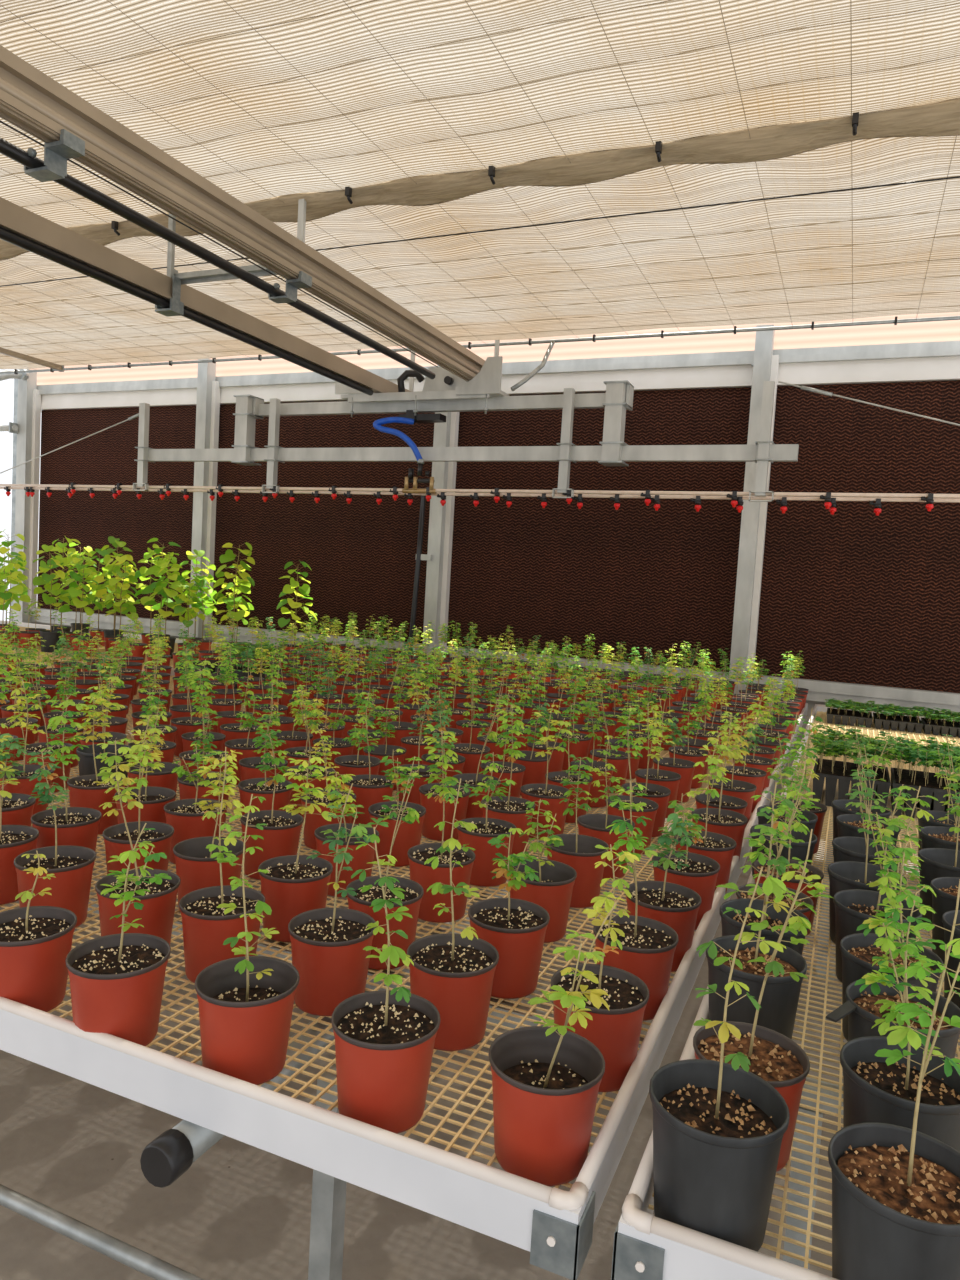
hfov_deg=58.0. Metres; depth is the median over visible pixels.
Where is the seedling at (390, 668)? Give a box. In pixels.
[381,640,402,674]
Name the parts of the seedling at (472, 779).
stem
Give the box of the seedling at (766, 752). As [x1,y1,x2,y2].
[740,705,775,759]
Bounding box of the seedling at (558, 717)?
[542,661,573,741]
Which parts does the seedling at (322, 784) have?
stem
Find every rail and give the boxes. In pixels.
[0,45,499,381]
[0,197,414,395]
[0,422,17,433]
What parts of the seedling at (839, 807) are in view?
stem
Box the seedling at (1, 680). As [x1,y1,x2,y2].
[0,628,20,704]
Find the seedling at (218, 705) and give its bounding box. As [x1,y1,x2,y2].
[208,644,241,731]
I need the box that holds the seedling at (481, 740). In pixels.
[477,671,515,761]
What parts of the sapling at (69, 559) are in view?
stem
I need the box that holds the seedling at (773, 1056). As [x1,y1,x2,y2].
[693,829,832,1171]
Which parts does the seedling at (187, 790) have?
stem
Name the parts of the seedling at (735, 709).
stem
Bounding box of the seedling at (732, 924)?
[720,760,820,954]
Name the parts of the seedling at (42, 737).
stem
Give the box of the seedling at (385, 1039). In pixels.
[331,818,440,1133]
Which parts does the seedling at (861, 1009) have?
stem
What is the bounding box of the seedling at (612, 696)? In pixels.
[600,683,628,738]
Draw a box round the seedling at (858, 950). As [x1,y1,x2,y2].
[840,786,942,1040]
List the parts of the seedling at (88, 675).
stem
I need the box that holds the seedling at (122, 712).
[89,651,127,717]
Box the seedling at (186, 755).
[179,664,227,771]
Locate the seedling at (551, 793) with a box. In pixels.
[520,699,571,839]
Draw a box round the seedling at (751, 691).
[739,653,762,709]
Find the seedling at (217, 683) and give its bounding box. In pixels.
[206,636,234,707]
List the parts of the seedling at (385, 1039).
stem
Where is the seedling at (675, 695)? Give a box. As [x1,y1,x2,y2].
[654,654,678,711]
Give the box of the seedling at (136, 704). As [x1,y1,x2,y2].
[131,666,167,712]
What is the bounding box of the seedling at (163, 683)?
[138,627,169,688]
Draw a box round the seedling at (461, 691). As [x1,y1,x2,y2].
[458,647,485,702]
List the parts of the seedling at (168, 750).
stem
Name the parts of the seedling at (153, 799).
stem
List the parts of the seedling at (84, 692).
stem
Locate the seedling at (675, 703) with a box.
[672,657,698,728]
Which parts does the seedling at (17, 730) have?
stem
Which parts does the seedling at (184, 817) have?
stem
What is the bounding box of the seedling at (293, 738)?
[273,690,312,757]
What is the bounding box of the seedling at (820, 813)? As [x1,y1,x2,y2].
[774,710,826,853]
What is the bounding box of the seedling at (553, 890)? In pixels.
[506,799,576,942]
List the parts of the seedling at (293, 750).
stem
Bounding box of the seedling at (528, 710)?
[517,651,550,719]
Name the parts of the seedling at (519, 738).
stem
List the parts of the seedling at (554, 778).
stem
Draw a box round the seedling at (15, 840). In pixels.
[0,723,38,904]
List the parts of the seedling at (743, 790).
stem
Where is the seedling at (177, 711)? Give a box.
[169,659,206,724]
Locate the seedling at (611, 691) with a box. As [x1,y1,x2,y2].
[606,660,629,706]
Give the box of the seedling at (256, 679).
[236,649,264,702]
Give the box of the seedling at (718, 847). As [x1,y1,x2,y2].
[674,732,736,891]
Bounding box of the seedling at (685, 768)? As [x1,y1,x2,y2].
[653,717,694,802]
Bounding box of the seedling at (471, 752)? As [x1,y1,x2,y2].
[450,678,489,773]
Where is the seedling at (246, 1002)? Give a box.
[195,794,299,1084]
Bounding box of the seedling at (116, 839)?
[103,715,173,873]
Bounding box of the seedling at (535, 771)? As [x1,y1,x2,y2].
[509,712,550,794]
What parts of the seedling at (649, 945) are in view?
stem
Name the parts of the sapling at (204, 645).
stem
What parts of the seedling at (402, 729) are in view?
stem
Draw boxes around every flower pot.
[0,627,19,642]
[0,630,13,648]
[0,679,20,704]
[0,689,11,699]
[0,699,9,717]
[0,704,42,741]
[0,717,37,760]
[0,734,17,765]
[0,764,53,815]
[0,825,38,904]
[0,906,76,1011]
[1,671,33,682]
[2,793,35,826]
[11,694,49,725]
[14,845,95,926]
[16,664,46,683]
[21,742,72,791]
[22,684,56,699]
[31,807,101,851]
[36,675,67,697]
[37,724,83,767]
[39,630,61,651]
[44,711,85,730]
[45,668,74,688]
[46,699,85,711]
[51,626,71,645]
[54,661,80,679]
[57,689,92,717]
[65,632,85,649]
[66,933,170,1045]
[67,774,124,833]
[69,679,100,704]
[70,623,89,635]
[71,635,91,652]
[74,672,103,683]
[76,744,130,788]
[80,732,126,744]
[82,664,108,683]
[84,716,127,733]
[87,659,111,671]
[89,629,104,646]
[89,704,127,717]
[94,693,128,705]
[95,869,180,944]
[100,684,132,713]
[103,629,123,640]
[103,821,173,873]
[104,636,123,653]
[106,675,136,703]
[108,638,128,657]
[112,668,140,694]
[114,786,175,823]
[119,662,141,685]
[128,740,175,762]
[128,761,179,800]
[131,698,167,712]
[132,711,171,739]
[133,724,176,741]
[138,679,169,688]
[138,688,171,711]
[141,633,151,648]
[141,672,169,680]
[144,665,171,680]
[149,634,169,643]
[154,637,175,658]
[164,798,226,863]
[169,705,206,724]
[171,717,211,756]
[172,676,199,693]
[172,693,205,705]
[173,836,245,911]
[174,669,199,676]
[175,684,206,693]
[177,643,197,657]
[177,771,231,823]
[179,750,227,771]
[179,885,264,982]
[181,732,225,751]
[186,637,204,642]
[192,640,211,657]
[195,956,299,1084]
[204,673,230,681]
[206,680,234,707]
[208,699,241,731]
[210,689,242,698]
[216,711,252,732]
[220,723,259,750]
[225,739,267,784]
[236,677,264,702]
[238,778,291,826]
[239,757,287,780]
[240,810,303,879]
[244,684,273,711]
[247,694,278,723]
[253,661,276,665]
[253,704,287,725]
[258,716,294,754]
[258,855,332,941]
[265,673,291,684]
[269,680,296,704]
[273,731,312,757]
[280,689,309,716]
[284,747,328,779]
[285,650,302,658]
[285,765,335,816]
[286,664,309,672]
[288,908,375,1015]
[289,670,313,688]
[289,698,321,730]
[297,710,331,731]
[298,677,323,689]
[300,789,355,849]
[304,685,332,698]
[306,662,328,670]
[306,723,344,746]
[313,667,336,677]
[313,738,354,782]
[314,693,344,710]
[314,823,378,896]
[320,674,345,692]
[324,703,356,722]
[331,990,440,1133]
[333,681,360,694]
[334,665,356,673]
[334,755,380,789]
[339,715,374,737]
[341,689,370,703]
[343,671,366,681]
[345,774,393,823]
[346,876,423,969]
[347,729,385,754]
[354,678,380,689]
[354,698,384,714]
[362,668,385,677]
[363,745,406,790]
[366,685,392,699]
[368,801,425,866]
[369,709,402,729]
[374,674,398,685]
[380,721,417,746]
[381,665,402,674]
[381,693,409,708]
[388,682,414,693]
[393,672,414,681]
[395,764,441,804]
[396,704,426,722]
[401,736,440,764]
[403,689,430,703]
[407,678,432,689]
[407,843,474,922]
[407,933,498,1050]
[410,714,442,735]
[419,783,470,840]
[420,698,449,714]
[421,753,465,781]
[423,685,449,698]
[425,675,448,685]
[426,727,462,752]
[437,708,469,728]
[441,693,468,708]
[443,682,468,693]
[444,672,466,681]
[450,743,489,773]
[452,773,500,818]
[456,720,490,743]
[457,703,487,719]
[457,818,515,886]
[458,678,482,688]
[458,689,485,702]
[468,898,549,998]
[474,675,495,685]
[475,713,505,734]
[476,686,500,697]
[477,735,515,761]
[478,698,504,712]
[480,761,525,797]
[481,796,534,853]
[487,672,508,681]
[488,1026,604,1185]
[492,682,514,693]
[492,693,519,707]
[494,707,524,725]
[503,726,538,750]
[506,858,576,942]
[507,679,529,688]
[509,751,550,794]
[510,689,536,701]
[517,702,545,719]
[520,676,542,684]
[520,783,569,839]
[522,719,554,741]
[524,685,547,697]
[527,741,566,772]
[531,697,558,712]
[539,682,562,692]
[542,713,572,741]
[545,693,572,709]
[545,771,592,822]
[545,834,608,907]
[550,964,648,1091]
[551,679,574,688]
[555,732,591,769]
[558,689,583,704]
[559,707,588,724]
[569,686,593,701]
[570,724,603,757]
[570,760,613,807]
[572,702,600,717]
[577,814,634,878]
[584,718,616,748]
[586,682,606,696]
[587,697,613,711]
[590,749,630,792]
[593,915,678,1020]
[595,679,617,689]
[596,693,622,711]
[600,712,628,738]
[605,739,642,778]
[605,795,658,853]
[606,689,629,706]
[612,707,640,730]
[619,686,642,700]
[621,782,670,836]
[622,701,649,723]
[622,731,656,768]
[626,881,701,971]
[628,682,649,696]
[631,723,662,757]
[634,697,661,716]
[635,769,680,817]
[643,693,668,711]
[646,717,678,749]
[649,1059,789,1251]
[652,851,719,929]
[653,757,694,802]
[654,689,678,711]
[657,712,684,738]
[659,686,682,700]
[667,706,694,735]
[668,746,707,788]
[672,701,698,728]
[674,830,736,891]
[676,738,712,774]
[682,697,708,722]
[686,730,721,765]
[690,693,715,716]
[691,808,747,858]
[693,1021,809,1171]
[695,689,718,710]
[695,794,747,814]
[696,723,728,756]
[706,717,736,745]
[706,935,806,1039]
[709,779,756,827]
[711,711,741,740]
[720,707,749,735]
[720,898,808,954]
[722,766,766,812]
[727,702,753,729]
[732,697,758,722]
[733,693,758,699]
[733,755,773,791]
[736,883,813,952]
[739,690,762,709]
[740,745,775,759]
[747,737,783,773]
[750,824,816,878]
[753,858,823,935]
[754,723,786,732]
[756,729,788,756]
[757,805,817,833]
[764,717,794,739]
[770,712,797,733]
[773,702,799,708]
[773,706,799,724]
[774,797,826,853]
[777,698,801,719]
[780,694,804,714]
[827,861,906,943]
[828,1122,959,1279]
[831,799,890,855]
[832,836,901,871]
[833,889,922,981]
[836,814,900,845]
[840,933,942,1040]
[840,1036,959,1151]
[845,980,959,1058]
[917,810,959,870]
[918,848,959,923]
[920,826,959,850]
[930,877,959,965]
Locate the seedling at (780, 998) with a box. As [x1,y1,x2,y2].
[706,782,806,1039]
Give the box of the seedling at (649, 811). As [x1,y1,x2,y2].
[605,705,658,853]
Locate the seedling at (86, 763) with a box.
[76,666,130,788]
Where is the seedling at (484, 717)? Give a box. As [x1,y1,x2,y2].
[475,678,505,734]
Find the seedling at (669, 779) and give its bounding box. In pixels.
[635,693,680,817]
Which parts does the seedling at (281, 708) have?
stem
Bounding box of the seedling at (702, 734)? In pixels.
[686,675,721,765]
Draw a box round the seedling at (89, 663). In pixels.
[87,630,111,671]
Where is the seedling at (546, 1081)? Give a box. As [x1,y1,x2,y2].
[488,894,625,1185]
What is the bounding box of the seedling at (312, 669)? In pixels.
[297,663,331,731]
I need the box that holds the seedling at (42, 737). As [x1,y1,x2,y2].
[37,666,83,767]
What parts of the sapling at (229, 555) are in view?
stem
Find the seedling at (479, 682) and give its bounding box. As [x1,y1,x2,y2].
[458,652,482,688]
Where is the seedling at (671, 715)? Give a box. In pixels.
[657,658,684,738]
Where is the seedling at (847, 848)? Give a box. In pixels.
[832,752,901,871]
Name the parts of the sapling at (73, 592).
stem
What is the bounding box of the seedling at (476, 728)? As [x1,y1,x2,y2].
[456,668,490,743]
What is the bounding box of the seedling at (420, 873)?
[407,724,474,922]
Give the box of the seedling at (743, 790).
[709,713,756,827]
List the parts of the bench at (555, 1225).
rail, leg, leg, rail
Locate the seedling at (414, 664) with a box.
[403,660,430,703]
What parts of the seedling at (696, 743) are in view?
stem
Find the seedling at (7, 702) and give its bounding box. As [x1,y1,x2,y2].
[0,634,9,717]
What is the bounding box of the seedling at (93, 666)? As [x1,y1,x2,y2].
[82,643,108,683]
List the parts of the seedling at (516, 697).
stem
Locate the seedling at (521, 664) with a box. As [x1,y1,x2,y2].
[510,659,536,701]
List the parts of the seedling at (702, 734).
stem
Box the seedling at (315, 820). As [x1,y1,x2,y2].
[300,729,355,849]
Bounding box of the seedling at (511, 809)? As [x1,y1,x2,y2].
[481,700,534,853]
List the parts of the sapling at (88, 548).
stem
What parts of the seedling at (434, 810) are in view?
stem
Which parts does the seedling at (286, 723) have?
stem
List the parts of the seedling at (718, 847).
stem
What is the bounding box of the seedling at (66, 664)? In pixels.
[54,618,80,679]
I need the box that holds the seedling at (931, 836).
[920,754,959,850]
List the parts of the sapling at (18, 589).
stem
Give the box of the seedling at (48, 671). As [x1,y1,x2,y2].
[45,638,74,688]
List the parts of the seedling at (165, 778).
stem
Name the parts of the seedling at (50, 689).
stem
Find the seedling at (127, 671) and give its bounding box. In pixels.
[112,637,140,694]
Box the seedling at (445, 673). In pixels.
[444,651,466,681]
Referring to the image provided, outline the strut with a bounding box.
[174,264,277,284]
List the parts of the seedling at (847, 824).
stem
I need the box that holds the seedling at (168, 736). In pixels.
[133,686,176,741]
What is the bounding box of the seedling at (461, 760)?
[421,690,465,781]
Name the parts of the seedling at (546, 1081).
stem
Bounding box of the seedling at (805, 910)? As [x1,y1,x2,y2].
[736,777,813,952]
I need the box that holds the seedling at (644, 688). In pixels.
[628,647,649,696]
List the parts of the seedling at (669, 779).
stem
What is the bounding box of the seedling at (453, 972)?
[407,778,498,1050]
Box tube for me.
[0,316,959,373]
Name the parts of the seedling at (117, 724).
stem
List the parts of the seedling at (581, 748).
stem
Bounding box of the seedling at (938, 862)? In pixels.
[918,756,959,923]
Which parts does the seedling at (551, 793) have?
stem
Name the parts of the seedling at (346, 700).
stem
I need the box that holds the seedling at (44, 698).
[11,648,49,725]
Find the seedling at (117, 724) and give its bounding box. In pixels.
[84,653,127,733]
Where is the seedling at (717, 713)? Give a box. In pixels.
[711,672,741,740]
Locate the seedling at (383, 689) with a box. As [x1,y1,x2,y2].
[366,647,392,699]
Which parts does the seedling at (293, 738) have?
stem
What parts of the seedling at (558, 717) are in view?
stem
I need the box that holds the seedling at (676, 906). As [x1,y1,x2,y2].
[626,813,701,971]
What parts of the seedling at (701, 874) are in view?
stem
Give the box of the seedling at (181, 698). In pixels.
[172,662,205,705]
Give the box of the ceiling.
[0,0,959,371]
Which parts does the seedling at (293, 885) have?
stem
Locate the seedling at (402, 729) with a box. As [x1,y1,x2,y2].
[380,674,417,746]
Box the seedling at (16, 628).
[1,622,33,682]
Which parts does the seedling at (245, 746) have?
stem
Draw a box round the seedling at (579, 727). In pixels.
[570,686,603,757]
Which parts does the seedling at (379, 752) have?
stem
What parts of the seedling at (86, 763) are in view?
stem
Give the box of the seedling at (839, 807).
[831,723,890,855]
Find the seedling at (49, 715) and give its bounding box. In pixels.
[44,666,85,730]
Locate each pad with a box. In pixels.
[37,405,219,620]
[212,400,434,643]
[447,387,751,671]
[754,380,959,692]
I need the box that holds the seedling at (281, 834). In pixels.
[240,731,303,879]
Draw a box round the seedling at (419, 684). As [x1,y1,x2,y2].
[407,644,432,689]
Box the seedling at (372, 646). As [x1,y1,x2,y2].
[362,641,385,677]
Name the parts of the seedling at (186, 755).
stem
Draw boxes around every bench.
[0,620,242,708]
[0,668,807,1279]
[611,704,959,1279]
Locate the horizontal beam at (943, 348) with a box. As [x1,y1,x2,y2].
[37,341,959,394]
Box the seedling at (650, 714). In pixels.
[634,662,661,716]
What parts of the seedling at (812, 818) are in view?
stem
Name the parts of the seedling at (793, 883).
stem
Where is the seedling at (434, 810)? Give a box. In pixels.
[419,710,470,840]
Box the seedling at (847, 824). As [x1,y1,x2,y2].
[836,733,900,845]
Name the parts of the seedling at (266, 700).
stem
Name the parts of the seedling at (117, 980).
stem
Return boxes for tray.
[215,667,282,688]
[811,724,896,806]
[825,698,876,727]
[826,708,872,727]
[872,704,924,732]
[873,713,922,732]
[890,734,959,817]
[891,767,959,817]
[919,707,959,737]
[921,717,959,737]
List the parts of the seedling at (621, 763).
stem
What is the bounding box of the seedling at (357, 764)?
[334,714,380,789]
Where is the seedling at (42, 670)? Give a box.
[16,637,46,683]
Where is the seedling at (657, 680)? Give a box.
[643,665,668,711]
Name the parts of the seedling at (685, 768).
stem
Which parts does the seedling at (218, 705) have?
stem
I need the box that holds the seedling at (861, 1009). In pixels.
[826,838,959,1058]
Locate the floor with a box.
[0,695,959,1279]
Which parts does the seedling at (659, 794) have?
stem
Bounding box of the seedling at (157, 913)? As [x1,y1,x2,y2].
[93,738,180,944]
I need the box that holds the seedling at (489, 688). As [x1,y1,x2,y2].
[476,651,500,697]
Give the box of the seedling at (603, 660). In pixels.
[586,643,607,696]
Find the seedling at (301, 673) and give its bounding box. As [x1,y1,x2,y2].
[289,626,315,688]
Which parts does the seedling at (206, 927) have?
stem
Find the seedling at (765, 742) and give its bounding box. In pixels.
[747,690,783,773]
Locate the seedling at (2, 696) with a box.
[0,659,17,765]
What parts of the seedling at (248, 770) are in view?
stem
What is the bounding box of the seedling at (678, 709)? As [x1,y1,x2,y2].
[667,665,698,735]
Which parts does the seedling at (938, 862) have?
stem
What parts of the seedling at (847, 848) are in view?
stem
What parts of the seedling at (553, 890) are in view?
stem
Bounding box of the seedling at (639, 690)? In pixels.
[619,659,642,700]
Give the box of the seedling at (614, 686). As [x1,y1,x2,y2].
[595,645,617,689]
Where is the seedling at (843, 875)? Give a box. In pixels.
[827,769,906,943]
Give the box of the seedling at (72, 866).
[14,747,95,926]
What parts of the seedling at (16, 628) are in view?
stem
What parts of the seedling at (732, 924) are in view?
stem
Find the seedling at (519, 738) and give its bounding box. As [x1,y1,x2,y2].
[503,670,538,750]
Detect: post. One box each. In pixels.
[10,379,17,620]
[13,369,40,622]
[189,359,219,639]
[422,365,459,654]
[715,324,778,778]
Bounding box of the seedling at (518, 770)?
[480,690,525,797]
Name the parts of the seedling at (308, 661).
stem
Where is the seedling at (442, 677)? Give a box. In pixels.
[425,647,448,685]
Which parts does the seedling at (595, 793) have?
stem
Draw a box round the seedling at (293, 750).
[284,699,328,779]
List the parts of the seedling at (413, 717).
stem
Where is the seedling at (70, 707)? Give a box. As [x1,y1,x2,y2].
[46,648,85,711]
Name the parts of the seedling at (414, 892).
stem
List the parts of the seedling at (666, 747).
stem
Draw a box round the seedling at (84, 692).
[57,627,92,717]
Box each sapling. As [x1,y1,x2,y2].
[0,529,27,626]
[0,545,30,642]
[0,552,22,648]
[27,545,70,651]
[41,536,81,645]
[58,550,95,649]
[59,555,102,652]
[61,542,99,635]
[82,548,114,646]
[92,536,136,640]
[93,552,130,653]
[100,561,137,657]
[133,548,172,648]
[140,538,184,643]
[144,552,186,658]
[172,575,204,657]
[179,549,212,642]
[185,564,217,657]
[213,542,254,648]
[217,564,253,645]
[276,560,316,658]
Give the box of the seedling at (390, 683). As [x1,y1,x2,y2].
[388,656,414,693]
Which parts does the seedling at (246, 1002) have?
stem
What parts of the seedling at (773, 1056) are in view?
stem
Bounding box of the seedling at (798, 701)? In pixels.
[777,651,801,719]
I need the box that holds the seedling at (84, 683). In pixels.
[69,648,100,704]
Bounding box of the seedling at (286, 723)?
[258,658,294,754]
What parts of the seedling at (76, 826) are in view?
stem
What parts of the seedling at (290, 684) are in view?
stem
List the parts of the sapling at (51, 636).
stem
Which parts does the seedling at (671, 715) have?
stem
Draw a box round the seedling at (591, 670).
[572,662,600,717]
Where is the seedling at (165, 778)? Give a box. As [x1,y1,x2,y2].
[128,719,179,800]
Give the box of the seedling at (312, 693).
[304,643,332,698]
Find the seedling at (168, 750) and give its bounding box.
[128,689,175,762]
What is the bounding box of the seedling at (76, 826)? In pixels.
[31,692,101,851]
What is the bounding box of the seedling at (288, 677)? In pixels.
[265,635,291,684]
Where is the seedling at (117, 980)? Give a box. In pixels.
[66,823,171,1045]
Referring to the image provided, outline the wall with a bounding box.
[32,622,954,791]
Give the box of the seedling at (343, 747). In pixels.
[313,700,354,782]
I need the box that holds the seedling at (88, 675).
[74,639,103,683]
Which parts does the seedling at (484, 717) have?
stem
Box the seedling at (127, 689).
[100,648,132,713]
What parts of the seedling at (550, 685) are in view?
stem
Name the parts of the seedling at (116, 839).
stem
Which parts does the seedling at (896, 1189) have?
stem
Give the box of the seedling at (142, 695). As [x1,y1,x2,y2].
[138,633,171,711]
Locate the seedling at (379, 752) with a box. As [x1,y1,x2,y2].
[363,707,406,790]
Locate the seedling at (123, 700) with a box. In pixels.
[94,640,128,705]
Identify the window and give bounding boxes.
[30,312,959,384]
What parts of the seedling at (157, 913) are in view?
stem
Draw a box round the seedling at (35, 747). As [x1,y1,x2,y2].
[21,660,72,791]
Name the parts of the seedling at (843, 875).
stem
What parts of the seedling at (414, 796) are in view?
stem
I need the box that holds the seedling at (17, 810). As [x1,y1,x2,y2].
[0,733,35,826]
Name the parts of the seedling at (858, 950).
stem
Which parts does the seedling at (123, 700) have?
stem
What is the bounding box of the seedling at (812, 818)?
[757,714,817,833]
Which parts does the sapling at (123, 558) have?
stem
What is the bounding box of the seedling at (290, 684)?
[269,631,296,704]
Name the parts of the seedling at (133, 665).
stem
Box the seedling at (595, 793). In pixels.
[570,699,613,807]
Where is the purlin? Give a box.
[0,347,63,371]
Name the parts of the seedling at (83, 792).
stem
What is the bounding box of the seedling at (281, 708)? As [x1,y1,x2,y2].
[253,649,287,725]
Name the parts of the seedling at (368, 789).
stem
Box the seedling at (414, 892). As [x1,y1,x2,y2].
[346,756,424,969]
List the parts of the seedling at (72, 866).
stem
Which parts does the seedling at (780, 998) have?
stem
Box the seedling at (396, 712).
[369,654,405,729]
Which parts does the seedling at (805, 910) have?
stem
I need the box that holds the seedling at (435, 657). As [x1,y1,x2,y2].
[420,650,449,714]
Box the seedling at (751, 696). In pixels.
[733,668,758,699]
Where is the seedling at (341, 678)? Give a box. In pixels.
[320,644,345,692]
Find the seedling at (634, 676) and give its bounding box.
[622,657,649,723]
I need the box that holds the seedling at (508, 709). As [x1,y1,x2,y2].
[494,674,524,725]
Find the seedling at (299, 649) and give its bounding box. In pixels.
[286,637,309,672]
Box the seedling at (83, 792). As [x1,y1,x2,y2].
[67,694,124,833]
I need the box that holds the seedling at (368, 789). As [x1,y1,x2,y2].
[345,692,393,823]
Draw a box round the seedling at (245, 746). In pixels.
[225,694,267,784]
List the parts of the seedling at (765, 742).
stem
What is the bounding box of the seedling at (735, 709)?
[720,657,749,735]
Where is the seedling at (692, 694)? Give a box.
[690,649,715,716]
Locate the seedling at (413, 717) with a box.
[410,651,442,735]
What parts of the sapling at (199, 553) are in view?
stem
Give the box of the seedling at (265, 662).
[253,633,276,665]
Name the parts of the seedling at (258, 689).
stem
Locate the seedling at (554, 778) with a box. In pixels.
[545,702,592,822]
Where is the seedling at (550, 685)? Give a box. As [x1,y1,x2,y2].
[539,644,562,692]
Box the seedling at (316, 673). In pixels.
[313,641,336,677]
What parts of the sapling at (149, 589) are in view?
stem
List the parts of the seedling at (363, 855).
stem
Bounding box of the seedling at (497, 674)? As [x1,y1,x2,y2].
[487,633,508,681]
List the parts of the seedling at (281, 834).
stem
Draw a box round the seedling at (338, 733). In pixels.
[306,668,344,746]
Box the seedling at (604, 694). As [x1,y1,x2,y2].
[596,653,622,711]
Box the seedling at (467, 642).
[460,636,480,677]
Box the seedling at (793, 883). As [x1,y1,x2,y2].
[753,741,823,935]
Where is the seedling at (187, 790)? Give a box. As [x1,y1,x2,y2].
[177,714,231,823]
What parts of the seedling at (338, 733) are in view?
stem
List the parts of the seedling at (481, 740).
stem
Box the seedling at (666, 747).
[646,671,680,749]
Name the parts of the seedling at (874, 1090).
stem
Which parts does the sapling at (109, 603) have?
stem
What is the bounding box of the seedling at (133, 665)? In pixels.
[119,620,141,685]
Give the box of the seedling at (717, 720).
[706,683,736,745]
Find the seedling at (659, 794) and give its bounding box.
[621,701,670,836]
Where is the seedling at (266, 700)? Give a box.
[247,646,278,723]
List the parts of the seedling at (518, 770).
stem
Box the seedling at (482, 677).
[474,652,495,685]
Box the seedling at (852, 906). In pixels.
[833,784,922,981]
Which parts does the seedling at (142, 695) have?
stem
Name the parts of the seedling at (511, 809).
stem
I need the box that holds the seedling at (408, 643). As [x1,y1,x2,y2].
[393,637,415,681]
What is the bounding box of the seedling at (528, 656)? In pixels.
[520,650,542,684]
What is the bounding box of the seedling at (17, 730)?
[0,647,37,760]
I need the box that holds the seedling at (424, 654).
[412,644,433,677]
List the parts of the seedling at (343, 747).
stem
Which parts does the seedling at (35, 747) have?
stem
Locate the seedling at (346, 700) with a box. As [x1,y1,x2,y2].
[341,645,370,703]
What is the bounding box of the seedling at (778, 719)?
[764,694,794,739]
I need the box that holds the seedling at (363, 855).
[314,766,378,896]
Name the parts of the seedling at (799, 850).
stem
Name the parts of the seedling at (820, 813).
stem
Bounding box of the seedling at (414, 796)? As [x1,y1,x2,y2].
[395,700,441,804]
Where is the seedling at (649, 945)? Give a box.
[593,777,678,1020]
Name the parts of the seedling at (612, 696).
stem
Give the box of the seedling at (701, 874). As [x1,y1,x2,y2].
[652,792,719,929]
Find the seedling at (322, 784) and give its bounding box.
[285,684,335,816]
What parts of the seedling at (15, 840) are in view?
stem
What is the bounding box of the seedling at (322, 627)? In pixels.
[306,621,329,670]
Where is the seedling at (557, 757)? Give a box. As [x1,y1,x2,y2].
[527,703,566,772]
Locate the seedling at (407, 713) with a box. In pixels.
[396,666,426,722]
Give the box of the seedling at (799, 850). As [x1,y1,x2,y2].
[750,747,816,878]
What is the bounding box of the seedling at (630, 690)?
[612,679,640,730]
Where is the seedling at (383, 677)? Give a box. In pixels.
[374,637,398,685]
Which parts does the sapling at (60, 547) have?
stem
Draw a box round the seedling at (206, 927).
[179,747,264,982]
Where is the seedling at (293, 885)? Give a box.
[258,752,335,941]
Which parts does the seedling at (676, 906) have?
stem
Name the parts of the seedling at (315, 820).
stem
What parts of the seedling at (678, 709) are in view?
stem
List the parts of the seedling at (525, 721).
stem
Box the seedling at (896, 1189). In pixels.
[828,879,959,1279]
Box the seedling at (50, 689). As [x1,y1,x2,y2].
[22,634,56,699]
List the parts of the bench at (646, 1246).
rail, rail, leg, foot plate, leg, rail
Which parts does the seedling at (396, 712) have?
stem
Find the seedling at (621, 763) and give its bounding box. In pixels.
[590,690,630,792]
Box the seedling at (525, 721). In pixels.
[522,664,554,741]
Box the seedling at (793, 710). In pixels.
[773,671,799,724]
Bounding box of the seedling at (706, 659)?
[695,649,718,710]
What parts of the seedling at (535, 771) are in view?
stem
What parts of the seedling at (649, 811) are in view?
stem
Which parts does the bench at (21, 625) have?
rail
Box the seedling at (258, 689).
[244,634,273,711]
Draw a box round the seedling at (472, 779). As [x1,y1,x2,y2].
[452,699,501,818]
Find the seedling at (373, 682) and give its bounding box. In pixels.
[354,651,380,689]
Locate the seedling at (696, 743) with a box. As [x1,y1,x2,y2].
[676,680,714,774]
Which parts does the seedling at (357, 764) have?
stem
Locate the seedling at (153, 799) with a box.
[114,705,175,823]
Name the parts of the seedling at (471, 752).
stem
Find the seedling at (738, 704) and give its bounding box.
[727,658,753,729]
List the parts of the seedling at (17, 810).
stem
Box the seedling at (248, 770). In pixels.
[239,682,287,780]
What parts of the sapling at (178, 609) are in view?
stem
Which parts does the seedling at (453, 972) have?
stem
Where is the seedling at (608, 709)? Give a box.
[587,669,613,711]
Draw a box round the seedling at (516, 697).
[492,644,519,707]
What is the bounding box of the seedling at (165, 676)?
[141,642,169,680]
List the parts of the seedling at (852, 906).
stem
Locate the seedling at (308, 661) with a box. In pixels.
[289,656,321,730]
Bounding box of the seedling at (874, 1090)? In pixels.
[840,884,959,1151]
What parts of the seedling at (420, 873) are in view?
stem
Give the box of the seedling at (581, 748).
[555,676,591,769]
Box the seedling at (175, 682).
[172,648,199,693]
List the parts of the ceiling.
crease cord, crease cord, crease cord, screen panel, crease cord, crease cord, crease cord, crease cord, crease cord, crease cord, crease cord, crease cord, crease cord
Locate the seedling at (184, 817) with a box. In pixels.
[164,744,226,863]

